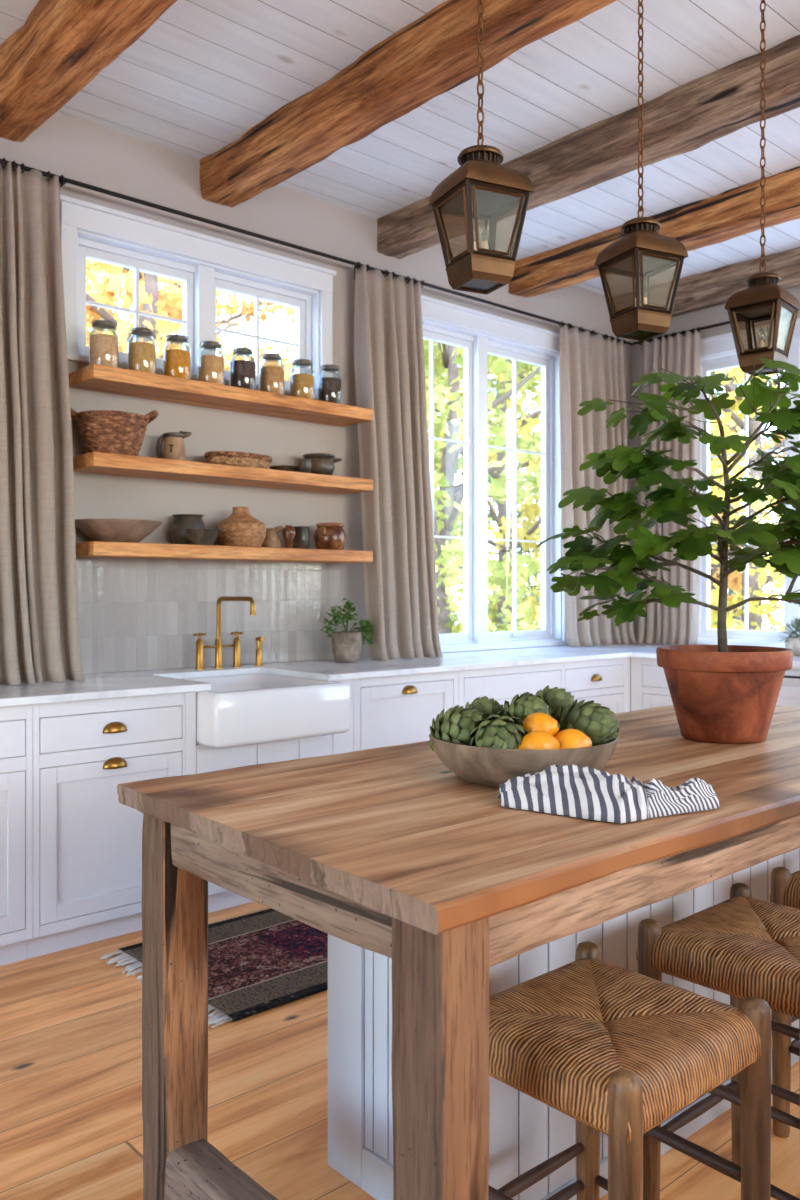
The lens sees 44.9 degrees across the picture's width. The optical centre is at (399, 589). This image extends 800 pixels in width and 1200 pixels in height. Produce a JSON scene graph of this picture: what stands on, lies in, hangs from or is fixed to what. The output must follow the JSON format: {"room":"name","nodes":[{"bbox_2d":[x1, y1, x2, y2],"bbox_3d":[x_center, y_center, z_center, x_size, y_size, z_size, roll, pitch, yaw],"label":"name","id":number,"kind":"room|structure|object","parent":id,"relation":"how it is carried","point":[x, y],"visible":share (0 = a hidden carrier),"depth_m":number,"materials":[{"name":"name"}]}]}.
{"room":"kitchen","nodes":[
{"label":"kitchen","id":0,"kind":"room"},
{"bbox_2d":[0,111,630,711],"bbox_3d":[-1.712,-0.375,4.012,9.210,3.330,0.160,0,0,-42],"label":"wall","id":1,"kind":"structure","parent":0,"point":[73,148],"depth_m":4.77,"materials":[{"name":"paint"}]},
{"bbox_2d":[60,194,335,399],"bbox_3d":[-0.942,-1.330,4.658,1.484,0.690,0.168,0,0,-42],"label":"window","id":2,"kind":"structure","parent":1,"relation":"in","point":[201,280],"depth_m":4.62,"materials":[{"name":"white paint"}]},
{"bbox_2d":[76,557,340,673],"bbox_3d":[-0.970,0.112,4.562,1.750,0.505,0.012,0,0,-42],"label":"tile backsplash","id":3,"kind":"structure","parent":1,"relation":"attached to","point":[134,614],"depth_m":4.55,"materials":[{"name":"white tile"}]},
{"bbox_2d":[68,364,372,426],"bbox_3d":[-0.782,-0.898,4.564,1.502,0.058,0.259,0,0,-42],"label":"floating shelf","id":4,"kind":"object","parent":1,"relation":"attached to","point":[94,377],"visible":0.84,"depth_m":4.40,"materials":[{"name":"brown wood"}]},
{"bbox_2d":[89,320,118,367],"bbox_3d":[-1.251,-1.028,4.097,0.122,0.202,0.122,0,0,-34],"label":"glass jar","id":5,"kind":"object","parent":4,"relation":"on","point":[103,348],"visible":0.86,"depth_m":4.05,"materials":[{"name":"glass"}]},
{"bbox_2d":[127,327,155,373],"bbox_3d":[-1.122,-1.028,4.213,0.122,0.202,0.122,0,0,-26],"label":"glass jar","id":6,"kind":"object","parent":4,"relation":"on","point":[141,356],"visible":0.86,"depth_m":4.17,"materials":[{"name":"glass"}]},
{"bbox_2d":[163,334,190,379],"bbox_3d":[-0.996,-1.028,4.326,0.122,0.202,0.122,0,0,41],"label":"glass jar","id":7,"kind":"object","parent":4,"relation":"on","point":[176,362],"visible":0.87,"depth_m":4.28,"materials":[{"name":"glass"}]},
{"bbox_2d":[197,341,224,384],"bbox_3d":[-0.866,-1.028,4.442,0.122,0.202,0.122,0,0,-22],"label":"glass jar","id":8,"kind":"object","parent":4,"relation":"on","point":[210,368],"visible":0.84,"depth_m":4.40,"materials":[{"name":"glass"}]},
{"bbox_2d":[230,347,255,389],"bbox_3d":[-0.738,-1.028,4.557,0.122,0.202,0.122,0,0,-44],"label":"glass jar","id":9,"kind":"object","parent":4,"relation":"on","point":[242,372],"visible":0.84,"depth_m":4.51,"materials":[{"name":"glass"}]},
{"bbox_2d":[259,353,284,394],"bbox_3d":[-0.616,-1.028,4.667,0.122,0.202,0.122,0,0,-36],"label":"glass jar","id":10,"kind":"object","parent":4,"relation":"on","point":[271,378],"visible":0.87,"depth_m":4.62,"materials":[{"name":"glass"}]},
{"bbox_2d":[290,359,313,399],"bbox_3d":[-0.484,-1.028,4.785,0.122,0.202,0.122,0,0,-22],"label":"glass jar","id":11,"kind":"object","parent":4,"relation":"on","point":[301,385],"visible":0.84,"depth_m":4.74,"materials":[{"name":"glass"}]},
{"bbox_2d":[318,364,341,403],"bbox_3d":[-0.354,-1.028,4.902,0.122,0.202,0.122,0,0,-42],"label":"glass jar","id":12,"kind":"object","parent":4,"relation":"on","point":[329,388],"visible":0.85,"depth_m":4.86,"materials":[{"name":"glass"}]},
{"bbox_2d":[73,452,372,493],"bbox_3d":[-0.782,-0.538,4.564,1.502,0.058,0.259,0,0,-42],"label":"floating shelf","id":13,"kind":"object","parent":1,"relation":"attached to","point":[92,462],"visible":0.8,"depth_m":4.40,"materials":[{"name":"brown wood"}]},
{"bbox_2d":[71,408,157,455],"bbox_3d":[-1.234,-0.673,4.153,0.315,0.209,0.308,0,0,31],"label":"wicker basket","id":14,"kind":"object","parent":13,"relation":"on","point":[105,431],"visible":0.89,"depth_m":4.05,"materials":[{"name":"brown wicker"}]},
{"bbox_2d":[156,431,191,460],"bbox_3d":[-1.021,-0.642,4.366,0.130,0.150,0.112,0,0,41],"label":"jug","id":15,"kind":"object","parent":13,"relation":"on","point":[173,447],"visible":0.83,"depth_m":4.33,"materials":[{"name":"beige ceramic"}]},
{"bbox_2d":[204,451,272,468],"bbox_3d":[-0.761,-0.604,4.583,0.359,0.072,0.228,0,0,-45],"label":"woven tray","id":16,"kind":"object","parent":13,"relation":"on","point":[235,458],"visible":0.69,"depth_m":4.47,"materials":[{"name":"wicker"}]},
{"bbox_2d":[269,465,298,471],"bbox_3d":[-0.562,-0.586,4.776,0.166,0.036,0.166,0,0,-42],"label":"serving dish","id":17,"kind":"object","parent":13,"relation":"on","point":[280,467],"visible":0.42,"depth_m":4.71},
{"bbox_2d":[298,458,311,472],"bbox_3d":[-0.464,-0.603,4.730,0.066,0.070,0.066,0,0,-42],"label":"cup","id":18,"kind":"object","parent":13,"relation":"on","point":[304,464],"visible":0.89,"depth_m":4.71,"materials":[{"name":"grey ceramic"}]},
{"bbox_2d":[303,453,341,474],"bbox_3d":[-0.407,-0.627,4.897,0.171,0.120,0.164,0,0,41],"label":"lidded pot","id":19,"kind":"object","parent":13,"relation":"on","point":[322,463],"visible":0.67,"depth_m":4.83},
{"bbox_2d":[76,541,372,562],"bbox_3d":[-0.782,-0.171,4.564,1.502,0.058,0.259,0,0,-42],"label":"floating shelf","id":20,"kind":"object","parent":1,"relation":"attached to","point":[95,549],"visible":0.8,"depth_m":4.36,"materials":[{"name":"brown wood"}]},
{"bbox_2d":[75,519,162,542],"bbox_3d":[-1.222,-0.247,4.184,0.384,0.094,0.384,0,0,-42],"label":"stoneware bowl","id":21,"kind":"object","parent":20,"relation":"on","point":[105,530],"visible":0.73,"depth_m":4.07,"materials":[{"name":"beige ceramic"}]},
{"bbox_2d":[170,514,205,544],"bbox_3d":[-0.974,-0.272,4.452,0.166,0.142,0.166,0,0,-42],"label":"jar","id":22,"kind":"object","parent":20,"relation":"on","point":[180,522],"visible":0.69,"depth_m":4.39,"materials":[{"name":"grey ceramic"}]},
{"bbox_2d":[185,529,224,544],"bbox_3d":[-0.887,-0.238,4.343,0.152,0.075,0.152,0,0,42],"label":"bowl","id":23,"kind":"object","parent":20,"relation":"on","point":[195,536],"visible":0.95,"depth_m":4.29,"materials":[{"name":"grey ceramic"}]},
{"bbox_2d":[216,507,265,546],"bbox_3d":[-0.751,-0.295,4.579,0.246,0.190,0.246,0,0,-42],"label":"woven vase","id":24,"kind":"object","parent":20,"relation":"on","point":[241,528],"visible":0.85,"depth_m":4.49,"materials":[{"name":"wicker"}]},
{"bbox_2d":[261,526,283,547],"bbox_3d":[-0.628,-0.256,4.716,0.100,0.112,0.100,0,0,41],"label":"pitcher","id":25,"kind":"object","parent":20,"relation":"on","point":[272,539],"visible":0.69,"depth_m":4.68,"materials":[{"name":"beige ceramic"}]},
{"bbox_2d":[282,525,295,547],"bbox_3d":[-0.537,-0.257,4.690,0.066,0.112,0.066,0,0,-42],"label":"bud vase","id":26,"kind":"object","parent":20,"relation":"on","point":[288,532],"visible":0.92,"depth_m":4.67,"materials":[{"name":"brown ceramic"}]},
{"bbox_2d":[292,526,309,548],"bbox_3d":[-0.494,-0.258,4.837,0.090,0.115,0.090,0,0,-42],"label":"beaker","id":27,"kind":"object","parent":20,"relation":"on","point":[302,536],"visible":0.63,"depth_m":4.80,"materials":[{"name":"ceramic"}]},
{"bbox_2d":[314,523,345,549],"bbox_3d":[-0.355,-0.270,4.921,0.160,0.139,0.160,0,0,-30],"label":"crock","id":28,"kind":"object","parent":20,"relation":"on","point":[332,536],"visible":0.91,"depth_m":4.86,"materials":[{"name":"brown ceramic"}]},
{"bbox_2d":[0,159,631,344],"bbox_3d":[-0.190,-1.710,5.191,4.750,0.080,0.120,0,0,-42],"label":"curtain rod","id":29,"kind":"object","parent":1,"relation":"attached to","point":[46,174],"visible":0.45,"depth_m":4.71,"materials":[{"name":"black metal"}]},
{"bbox_2d":[0,158,84,684],"bbox_3d":[-1.558,-0.682,3.753,0.641,2.089,0.270,0,0,-42],"label":"curtain","id":30,"kind":"object","parent":29,"relation":"hanging from","point":[40,640],"visible":1,"depth_m":3.87,"materials":[{"name":"fabric"}]},
{"bbox_2d":[354,262,442,660],"bbox_3d":[0.013,-0.682,5.177,0.473,2.089,0.258,0,0,-42],"label":"curtain","id":31,"kind":"object","parent":29,"relation":"hanging from","point":[400,580],"visible":0.98,"depth_m":5.17,"materials":[{"name":"fabric"}]},
{"bbox_2d":[559,321,635,646],"bbox_3d":[1.320,-0.682,6.416,0.683,2.089,0.171,0,0,-43],"label":"curtain","id":32,"kind":"object","parent":29,"relation":"hanging from","point":[591,367],"visible":0.66,"depth_m":6.37,"materials":[{"name":"fabric"}]},
{"bbox_2d":[421,295,567,652],"bbox_3d":[0.491,-0.656,5.944,1.634,2.038,0.168,0,0,-42],"label":"window","id":33,"kind":"structure","parent":1,"relation":"in","point":[477,346],"depth_m":5.95,"materials":[{"name":"white paint"}]},
{"bbox_2d":[0,0,799,296],"bbox_3d":[0.777,-2.100,1.268,9.250,0.120,7.650,0,0,-42],"label":"ceiling","id":34,"kind":"structure","parent":0,"point":[205,73],"depth_m":4.00,"materials":[{"name":"white wood"}]},
{"bbox_2d":[0,0,176,141],"bbox_3d":[0.772,-1.954,1.264,0.238,0.209,7.250,0,0,-42],"label":"ceiling beam","id":35,"kind":"structure","parent":34,"relation":"attached to","point":[61,46],"depth_m":3.38,"materials":[{"name":"brown wood"}]},
{"bbox_2d":[429,0,533,294],"bbox_3d":[0.163,-1.235,1.960,0.157,1.242,0.157,0,0,-26],"label":"lantern","id":36,"kind":"object","parent":35,"relation":"hanging from","point":[481,189],"visible":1,"depth_m":1.93,"materials":[{"name":"gold metal"}]},
{"bbox_2d":[445,253,516,294],"bbox_3d":[0.163,-0.636,1.960,0.105,0.044,0.105,0,0,-26],"label":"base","id":37,"kind":"object","parent":36,"relation":"on","point":[482,273],"depth_m":1.93,"materials":[{"name":"gold metal"}]},
{"bbox_2d":[481,222,487,248],"bbox_3d":[0.169,-0.695,1.947,0.014,0.088,0.014,0,0,-42],"label":"candle","id":38,"kind":"object","parent":36,"relation":"on","point":[483,243],"depth_m":1.95,"materials":[{"name":"white wax"}]},
{"bbox_2d":[200,0,616,207],"bbox_3d":[1.545,-1.952,1.957,0.216,0.212,7.250,0,0,-42],"label":"ceiling beam","id":39,"kind":"structure","parent":34,"relation":"attached to","point":[436,53],"depth_m":3.67,"materials":[{"name":"brown wood"}]},
{"bbox_2d":[377,35,799,258],"bbox_3d":[2.362,-1.952,2.690,0.195,0.211,7.250,0,0,-42],"label":"ceiling beam","id":40,"kind":"structure","parent":34,"relation":"attached to","point":[698,112],"depth_m":4.10,"materials":[{"name":"brown wood"}]},
{"bbox_2d":[595,0,687,340],"bbox_3d":[0.580,-1.327,2.334,0.157,1.426,0.157,0,0,-26],"label":"lantern","id":41,"kind":"object","parent":34,"relation":"hanging from","point":[642,251],"visible":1,"depth_m":2.31,"materials":[{"name":"gold metal"}]},
{"bbox_2d":[609,309,671,340],"bbox_3d":[0.580,-0.636,2.334,0.105,0.044,0.105,0,0,-26],"label":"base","id":42,"kind":"object","parent":41,"relation":"on","point":[635,324],"depth_m":2.30,"materials":[{"name":"gold metal"}]},
{"bbox_2d":[643,281,646,303],"bbox_3d":[0.586,-0.695,2.321,0.014,0.088,0.014,0,0,-42],"label":"candle","id":43,"kind":"object","parent":41,"relation":"on","point":[645,298],"depth_m":2.32,"materials":[{"name":"white wax"}]},
{"bbox_2d":[508,166,799,297],"bbox_3d":[3.169,-1.953,3.414,0.208,0.213,7.250,0,0,-42],"label":"ceiling beam","id":44,"kind":"structure","parent":34,"relation":"attached to","point":[735,212],"depth_m":5.12,"materials":[{"name":"brown wood"}]},
{"bbox_2d":[610,247,799,316],"bbox_3d":[3.951,-1.952,4.116,0.198,0.213,7.250,0,0,-42],"label":"ceiling beam","id":45,"kind":"structure","parent":34,"relation":"attached to","point":[695,292],"depth_m":6.16,"materials":[{"name":"brown wood"}]},
{"bbox_2d":[725,0,799,376],"bbox_3d":[1.022,-1.327,2.731,0.157,1.426,0.157,0,0,41],"label":"lantern","id":46,"kind":"object","parent":34,"relation":"hanging from","point":[763,299],"visible":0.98,"depth_m":2.72,"materials":[{"name":"gold metal"}]},
{"bbox_2d":[758,327,762,347],"bbox_3d":[1.013,-0.695,2.721,0.014,0.088,0.014,0,0,-42],"label":"candle","id":47,"kind":"object","parent":46,"relation":"on","point":[760,343],"depth_m":2.72,"materials":[{"name":"white wax"}]},
{"bbox_2d":[737,351,787,376],"bbox_3d":[1.022,-0.636,2.731,0.105,0.044,0.105,0,0,41],"label":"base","id":48,"kind":"object","parent":46,"relation":"on","point":[746,360],"depth_m":2.71,"materials":[{"name":"gold metal"}]},
{"bbox_2d":[0,901,799,1199],"bbox_3d":[0.777,1.340,1.268,9.250,0.100,7.650,0,0,-42],"label":"floor","id":49,"kind":"structure","parent":0,"point":[71,1117],"depth_m":2.46,"materials":[{"name":"brown wood"}]},
{"bbox_2d":[0,705,32,965],"bbox_3d":[-1.727,0.842,3.408,0.601,0.896,0.700,0,0,-42],"label":"base cabinet","id":50,"kind":"object","parent":49,"relation":"on","point":[16,722],"visible":0.91,"depth_m":3.32,"materials":[{"name":"paint"}]},
{"bbox_2d":[27,693,184,958],"bbox_3d":[-1.274,0.842,3.796,0.589,0.896,0.728,0,0,-42],"label":"base cabinet","id":51,"kind":"object","parent":49,"relation":"on","point":[87,844],"visible":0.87,"depth_m":3.50,"materials":[{"name":"paint"}]},
{"bbox_2d":[100,908,327,1027],"bbox_3d":[-0.228,1.282,3.638,1.568,0.012,0.769,0,0,-42],"label":"rug","id":52,"kind":"object","parent":49,"relation":"on","point":[263,960],"visible":0.31,"depth_m":3.32,"materials":[{"name":"fabric"}]},
{"bbox_2d":[185,679,353,912],"bbox_3d":[-0.751,0.842,4.284,0.837,0.896,0.700,0,0,-42],"label":"base cabinet","id":53,"kind":"object","parent":49,"relation":"on","point":[199,758],"visible":0.09,"depth_m":3.93,"materials":[{"name":"paint"}]},
{"bbox_2d":[354,671,458,750],"bbox_3d":[-0.183,0.842,4.774,0.662,0.896,0.728,0,0,-42],"label":"base cabinet","id":54,"kind":"object","parent":49,"relation":"on","point":[390,710],"visible":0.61,"depth_m":4.50,"materials":[{"name":"paint"}]},
{"bbox_2d":[0,643,799,706],"bbox_3d":[0.426,0.379,4.399,5.189,0.028,2.119,0,0,-42],"label":"countertop","id":55,"kind":"structure","parent":54,"relation":"on","point":[95,686],"depth_m":4.45,"materials":[{"name":"stone"}]},
{"bbox_2d":[193,596,255,669],"bbox_3d":[-0.759,0.197,4.432,0.269,0.336,0.337,0,0,-42],"label":"bridge faucet","id":56,"kind":"object","parent":55,"relation":"on","point":[236,645],"visible":1,"depth_m":4.52,"materials":[{"name":"gold metal"}]},
{"bbox_2d":[255,636,264,665],"bbox_3d":[-0.678,0.294,4.679,0.042,0.141,0.052,0,0,-42],"label":"sprayer","id":57,"kind":"object","parent":55,"relation":"on","point":[259,640],"visible":1,"depth_m":4.67,"materials":[{"name":"gold metal"}]},
{"bbox_2d":[185,674,349,747],"bbox_3d":[-0.673,0.500,4.146,0.665,0.212,0.670,0,0,-42],"label":"farmhouse sink","id":58,"kind":"object","parent":55,"relation":"in","point":[248,709],"visible":0.83,"depth_m":3.89,"materials":[{"name":"ceramic"}]},
{"bbox_2d":[321,598,373,662],"bbox_3d":[-0.266,0.203,4.910,0.274,0.324,0.179,0,0,5],"label":"potted herb","id":59,"kind":"object","parent":55,"relation":"on","point":[346,645],"visible":1,"depth_m":4.87,"materials":[{"name":"green plant"}]},
{"bbox_2d":[332,631,361,662],"bbox_3d":[-0.269,0.288,4.918,0.162,0.152,0.162,0,0,-42],"label":"pot","id":60,"kind":"object","parent":59,"relation":"attached to","point":[346,645],"depth_m":4.86,"materials":[{"name":"beige ceramic"}]},
{"bbox_2d":[780,616,799,655],"bbox_3d":[2.254,0.251,5.404,0.251,0.228,0.257,0,0,-42],"label":"sage","id":61,"kind":"object","parent":55,"relation":"on","point":[792,642],"visible":0.98,"depth_m":5.37,"materials":[{"name":"green plant"}]},
{"bbox_2d":[785,637,799,655],"bbox_3d":[2.247,0.315,5.402,0.190,0.100,0.190,0,0,-42],"label":"pot","id":62,"kind":"object","parent":61,"relation":"on","point":[793,643],"depth_m":5.35,"materials":[{"name":"white ceramic"}]},
{"bbox_2d":[117,705,799,1199],"bbox_3d":[0.576,0.839,2.324,2.298,0.902,0.974,0,0,-42],"label":"table","id":63,"kind":"object","parent":49,"relation":"on","point":[387,851],"visible":0.72,"depth_m":1.61,"materials":[{"name":"brown wood"}]},
{"bbox_2d":[429,733,618,786],"bbox_3d":[0.254,0.344,2.008,0.388,0.090,0.388,0,0,-42],"label":"fruit bowl","id":64,"kind":"object","parent":63,"relation":"on","point":[492,767],"visible":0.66,"depth_m":1.85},
{"bbox_2d":[429,705,482,750],"bbox_3d":[0.122,0.298,1.998,0.125,0.120,0.120,0,0,-3],"label":"artichoke","id":65,"kind":"object","parent":64,"relation":"in","point":[456,724],"visible":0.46,"depth_m":1.96,"materials":[{"name":"green food"}]},
{"bbox_2d":[465,696,503,713],"bbox_3d":[0.177,0.284,2.091,0.106,0.111,0.112,0,0,31],"label":"artichoke","id":66,"kind":"object","parent":64,"relation":"in","point":[484,705],"visible":0.34,"depth_m":2.07,"materials":[{"name":"green food"}]},
{"bbox_2d":[468,710,527,748],"bbox_3d":[0.195,0.299,1.911,0.120,0.123,0.118,0,0,21],"label":"artichoke","id":67,"kind":"object","parent":64,"relation":"in","point":[501,730],"visible":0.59,"depth_m":1.88,"materials":[{"name":"green food"}]},
{"bbox_2d":[503,692,553,721],"bbox_3d":[0.267,0.270,2.027,0.112,0.111,0.110,0,0,41],"label":"artichoke","id":68,"kind":"object","parent":64,"relation":"in","point":[526,704],"visible":0.44,"depth_m":2.00,"materials":[{"name":"green food"}]},
{"bbox_2d":[518,730,559,749],"bbox_3d":[0.268,0.305,1.878,0.073,0.066,0.069,0,0,35],"label":"lemon","id":69,"kind":"object","parent":64,"relation":"in","point":[534,740],"visible":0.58,"depth_m":1.86,"materials":[{"name":"food"}]},
{"bbox_2d":[535,685,573,717],"bbox_3d":[0.332,0.265,2.108,0.113,0.113,0.112,0,0,28],"label":"artichoke","id":70,"kind":"object","parent":64,"relation":"in","point":[556,697],"visible":0.3,"depth_m":2.08,"materials":[{"name":"green food"}]},
{"bbox_2d":[555,729,591,748],"bbox_3d":[0.336,0.307,1.908,0.074,0.068,0.072,0,0,27],"label":"lemon","id":71,"kind":"object","parent":64,"relation":"in","point":[568,738],"visible":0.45,"depth_m":1.89,"materials":[{"name":"food"}]},
{"bbox_2d":[523,712,559,736],"bbox_3d":[0.277,0.278,1.933,0.070,0.066,0.071,0,0,-17],"label":"lemon","id":72,"kind":"object","parent":71,"relation":"on","point":[545,722],"visible":0.56,"depth_m":1.91,"materials":[{"name":"orange food"}]},
{"bbox_2d":[554,699,618,745],"bbox_3d":[0.379,0.292,2.009,0.131,0.133,0.140,0,0,-35],"label":"artichoke","id":73,"kind":"object","parent":64,"relation":"in","point":[597,722],"visible":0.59,"depth_m":1.97,"materials":[{"name":"green food"}]},
{"bbox_2d":[498,764,718,823],"bbox_3d":[0.371,0.352,1.730,0.391,0.071,0.253,0,0,5],"label":"striped towel","id":74,"kind":"object","parent":63,"relation":"on","point":[578,791],"visible":1,"depth_m":1.69,"materials":[{"name":"white fabric"}]},
{"bbox_2d":[537,358,799,743],"bbox_3d":[0.837,-0.109,2.576,0.948,0.997,0.620,0,0,3],"label":"fig tree","id":75,"kind":"object","parent":63,"relation":"on","point":[723,693],"visible":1,"depth_m":2.47,"materials":[{"name":"green plant"}]},
{"bbox_2d":[459,663,562,708],"bbox_3d":[0.356,0.842,5.277,0.809,0.896,0.700,0,0,-42],"label":"base cabinet","id":76,"kind":"object","parent":49,"relation":"on","point":[501,684],"visible":0.18,"depth_m":4.98,"materials":[{"name":"paint"}]},
{"bbox_2d":[328,848,799,1199],"bbox_3d":[0.607,0.860,2.540,1.636,0.860,0.483,0,0,-42],"label":"base cabinet","id":77,"kind":"object","parent":49,"relation":"on","point":[525,1132],"visible":0.15,"depth_m":2.08,"materials":[{"name":"paint"}]},
{"bbox_2d":[563,657,629,713],"bbox_3d":[0.900,0.842,5.746,0.625,0.896,0.728,0,0,-42],"label":"base cabinet","id":78,"kind":"object","parent":49,"relation":"on","point":[606,682],"visible":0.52,"depth_m":5.52,"materials":[{"name":"paint"}]},
{"bbox_2d":[488,941,771,1199],"bbox_3d":[0.329,0.974,1.565,0.403,0.630,0.380,0,0,-42],"label":"stool","id":79,"kind":"object","parent":49,"relation":"on","point":[617,1051],"visible":0.96,"depth_m":1.51,"materials":[{"name":"brown wicker"}]},
{"bbox_2d":[631,657,672,710],"bbox_3d":[1.964,0.842,5.792,1.020,0.896,0.677,0,0,-42],"label":"base cabinet","id":80,"kind":"object","parent":49,"relation":"on","point":[649,686],"visible":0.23,"depth_m":5.62,"materials":[{"name":"paint"}]},
{"bbox_2d":[636,883,799,1199],"bbox_3d":[0.742,0.974,1.929,0.403,0.630,0.380,0,0,-42],"label":"stool","id":81,"kind":"object","parent":49,"relation":"on","point":[742,946],"visible":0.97,"depth_m":1.90,"materials":[{"name":"brown wicker"}]},
{"bbox_2d":[770,867,799,1137],"bbox_3d":[1.147,0.974,2.292,0.403,0.630,0.380,0,0,-42],"label":"stool","id":82,"kind":"object","parent":49,"relation":"on","point":[785,886],"visible":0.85,"depth_m":2.28,"materials":[{"name":"brown wood"}]},
{"bbox_2d":[776,667,799,707],"bbox_3d":[2.415,0.842,5.263,1.056,0.896,0.708,0,0,-42],"label":"base cabinet","id":83,"kind":"object","parent":49,"relation":"on","point":[789,695],"visible":0.03,"depth_m":4.98,"materials":[{"name":"paint"}]},
{"bbox_2d":[631,286,799,644],"bbox_3d":[4.197,-0.375,4.202,0.160,3.330,7.450,0,0,-42],"label":"wall","id":84,"kind":"structure","parent":0,"point":[715,314],"depth_m":6.57,"materials":[{"name":"paint"}]},
{"bbox_2d":[632,319,741,344],"bbox_3d":[3.350,-1.710,4.907,0.160,0.080,5.030,0,0,-42],"label":"curtain rod","id":85,"kind":"object","parent":84,"relation":"attached to","point":[738,320],"visible":0.46,"depth_m":6.37,"materials":[{"name":"black metal"}]},
{"bbox_2d":[636,327,700,644],"bbox_3d":[1.781,-0.682,6.495,0.144,2.089,0.460,0,0,-42],"label":"curtain","id":86,"kind":"object","parent":85,"relation":"hanging from","point":[679,354],"visible":0.56,"depth_m":6.45,"materials":[{"name":"fabric"}]},
{"bbox_2d":[697,318,799,647],"bbox_3d":[2.475,-0.656,6.070,0.168,2.038,1.574,0,0,-42],"label":"window","id":87,"kind":"structure","parent":84,"relation":"in","point":[712,358],"depth_m":6.36,"materials":[{"name":"white paint"}]},
{"label":"outside","id":88,"kind":"structure","parent":0,"visible":0},
{"bbox_2d":[451,599,784,632],"bbox_3d":[1.147,1.392,21.182,90.000,1.272,90.000,0,0,-42],"label":"ground","id":89,"kind":"structure","parent":88,"point":[782,612],"depth_m":33.30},
{"bbox_2d":[86,265,251,362],"bbox_3d":[-5.109,-3.217,19.652,4.571,9.966,4.355,0,0,-19],"label":"autumn tree","id":90,"kind":"object","parent":89,"relation":"on","point":[118,319],"visible":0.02,"depth_m":19.13,"materials":[{"name":"yellow plant"}]},
{"bbox_2d":[86,259,294,378],"bbox_3d":[-2.569,-2.126,9.780,3.740,8.591,3.634,0,0,31],"label":"autumn tree","id":91,"kind":"object","parent":89,"relation":"on","point":[107,288],"visible":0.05,"depth_m":9.05,"materials":[{"name":"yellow plant"}]},
{"bbox_2d":[86,263,294,380],"bbox_3d":[-2.845,-2.762,14.301,4.155,9.545,4.038,0,0,3],"label":"autumn tree","id":92,"kind":"object","parent":89,"relation":"on","point":[246,308],"visible":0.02,"depth_m":14.63,"materials":[{"name":"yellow plant"}]},
{"bbox_2d":[283,308,463,460],"bbox_3d":[-0.754,-2.292,18.671,4.108,8.467,4.574,0,0,19],"label":"autumn tree","id":93,"kind":"object","parent":89,"relation":"on","point":[443,380],"visible":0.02,"depth_m":18.62,"materials":[{"name":"yellow plant"}]},
{"bbox_2d":[425,339,497,586],"bbox_3d":[0.496,-3.424,23.085,4.571,10.500,4.442,0,0,17],"label":"autumn tree","id":94,"kind":"object","parent":89,"relation":"on","point":[490,463],"visible":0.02,"depth_m":23.36,"materials":[{"name":"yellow plant"}]},
{"bbox_2d":[423,339,540,633],"bbox_3d":[0.579,-1.629,12.072,3.717,7.660,4.138,0,0,16],"label":"autumn tree","id":95,"kind":"object","parent":89,"relation":"on","point":[448,499],"visible":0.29,"depth_m":11.72,"materials":[{"name":"yellow plant"}]},
{"bbox_2d":[428,343,540,632],"bbox_3d":[1.813,-2.183,15.223,3.761,8.607,3.948,0,0,24],"label":"autumn tree","id":96,"kind":"object","parent":89,"relation":"on","point":[503,521],"visible":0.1,"depth_m":15.16,"materials":[{"name":"yellow plant"}]},
{"bbox_2d":[434,359,540,609],"bbox_3d":[2.012,-3.405,19.186,3.679,10.800,4.125,0,0,-12],"label":"pine tree","id":97,"kind":"object","parent":89,"relation":"on","point":[519,514],"visible":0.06,"depth_m":18.84,"materials":[{"name":"green plant"}]},
{"bbox_2d":[457,589,540,629],"bbox_3d":[1.884,0.959,17.242,1.870,2.111,2.023,0,0,35],"label":"bush","id":98,"kind":"object","parent":89,"relation":"on","point":[493,611],"visible":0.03,"depth_m":16.92,"materials":[{"name":"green plant"}]},
{"bbox_2d":[489,360,540,602],"bbox_3d":[4.313,-3.177,24.457,4.355,9.966,4.571,0,0,17],"label":"autumn tree","id":99,"kind":"object","parent":89,"relation":"on","point":[530,577],"visible":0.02,"depth_m":24.46,"materials":[{"name":"yellow plant"}]},
{"bbox_2d":[710,366,784,630],"bbox_3d":[4.607,-2.188,13.129,3.761,8.607,3.948,0,0,32],"label":"autumn tree","id":100,"kind":"object","parent":89,"relation":"on","point":[757,579],"visible":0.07,"depth_m":12.78,"materials":[{"name":"yellow plant"}]},
{"bbox_2d":[710,369,784,625],"bbox_3d":[5.798,-2.584,17.137,3.836,9.068,3.947,0,0,-15],"label":"autumn tree","id":101,"kind":"object","parent":89,"relation":"on","point":[715,571],"visible":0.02,"depth_m":16.76,"materials":[{"name":"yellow plant"}]},
{"bbox_2d":[711,367,784,625],"bbox_3d":[7.216,-3.640,21.177,3.679,10.800,4.125,0,0,-9],"label":"autumn tree","id":102,"kind":"object","parent":89,"relation":"on","point":[730,592],"visible":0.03,"depth_m":20.80,"materials":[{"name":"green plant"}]},
{"bbox_2d":[763,606,784,630],"bbox_3d":[6.181,1.029,14.378,1.770,1.847,1.637,0,0,-25],"label":"bush","id":103,"kind":"object","parent":89,"relation":"on","point":[772,628],"visible":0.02,"depth_m":14.45,"materials":[{"name":"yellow plant"}]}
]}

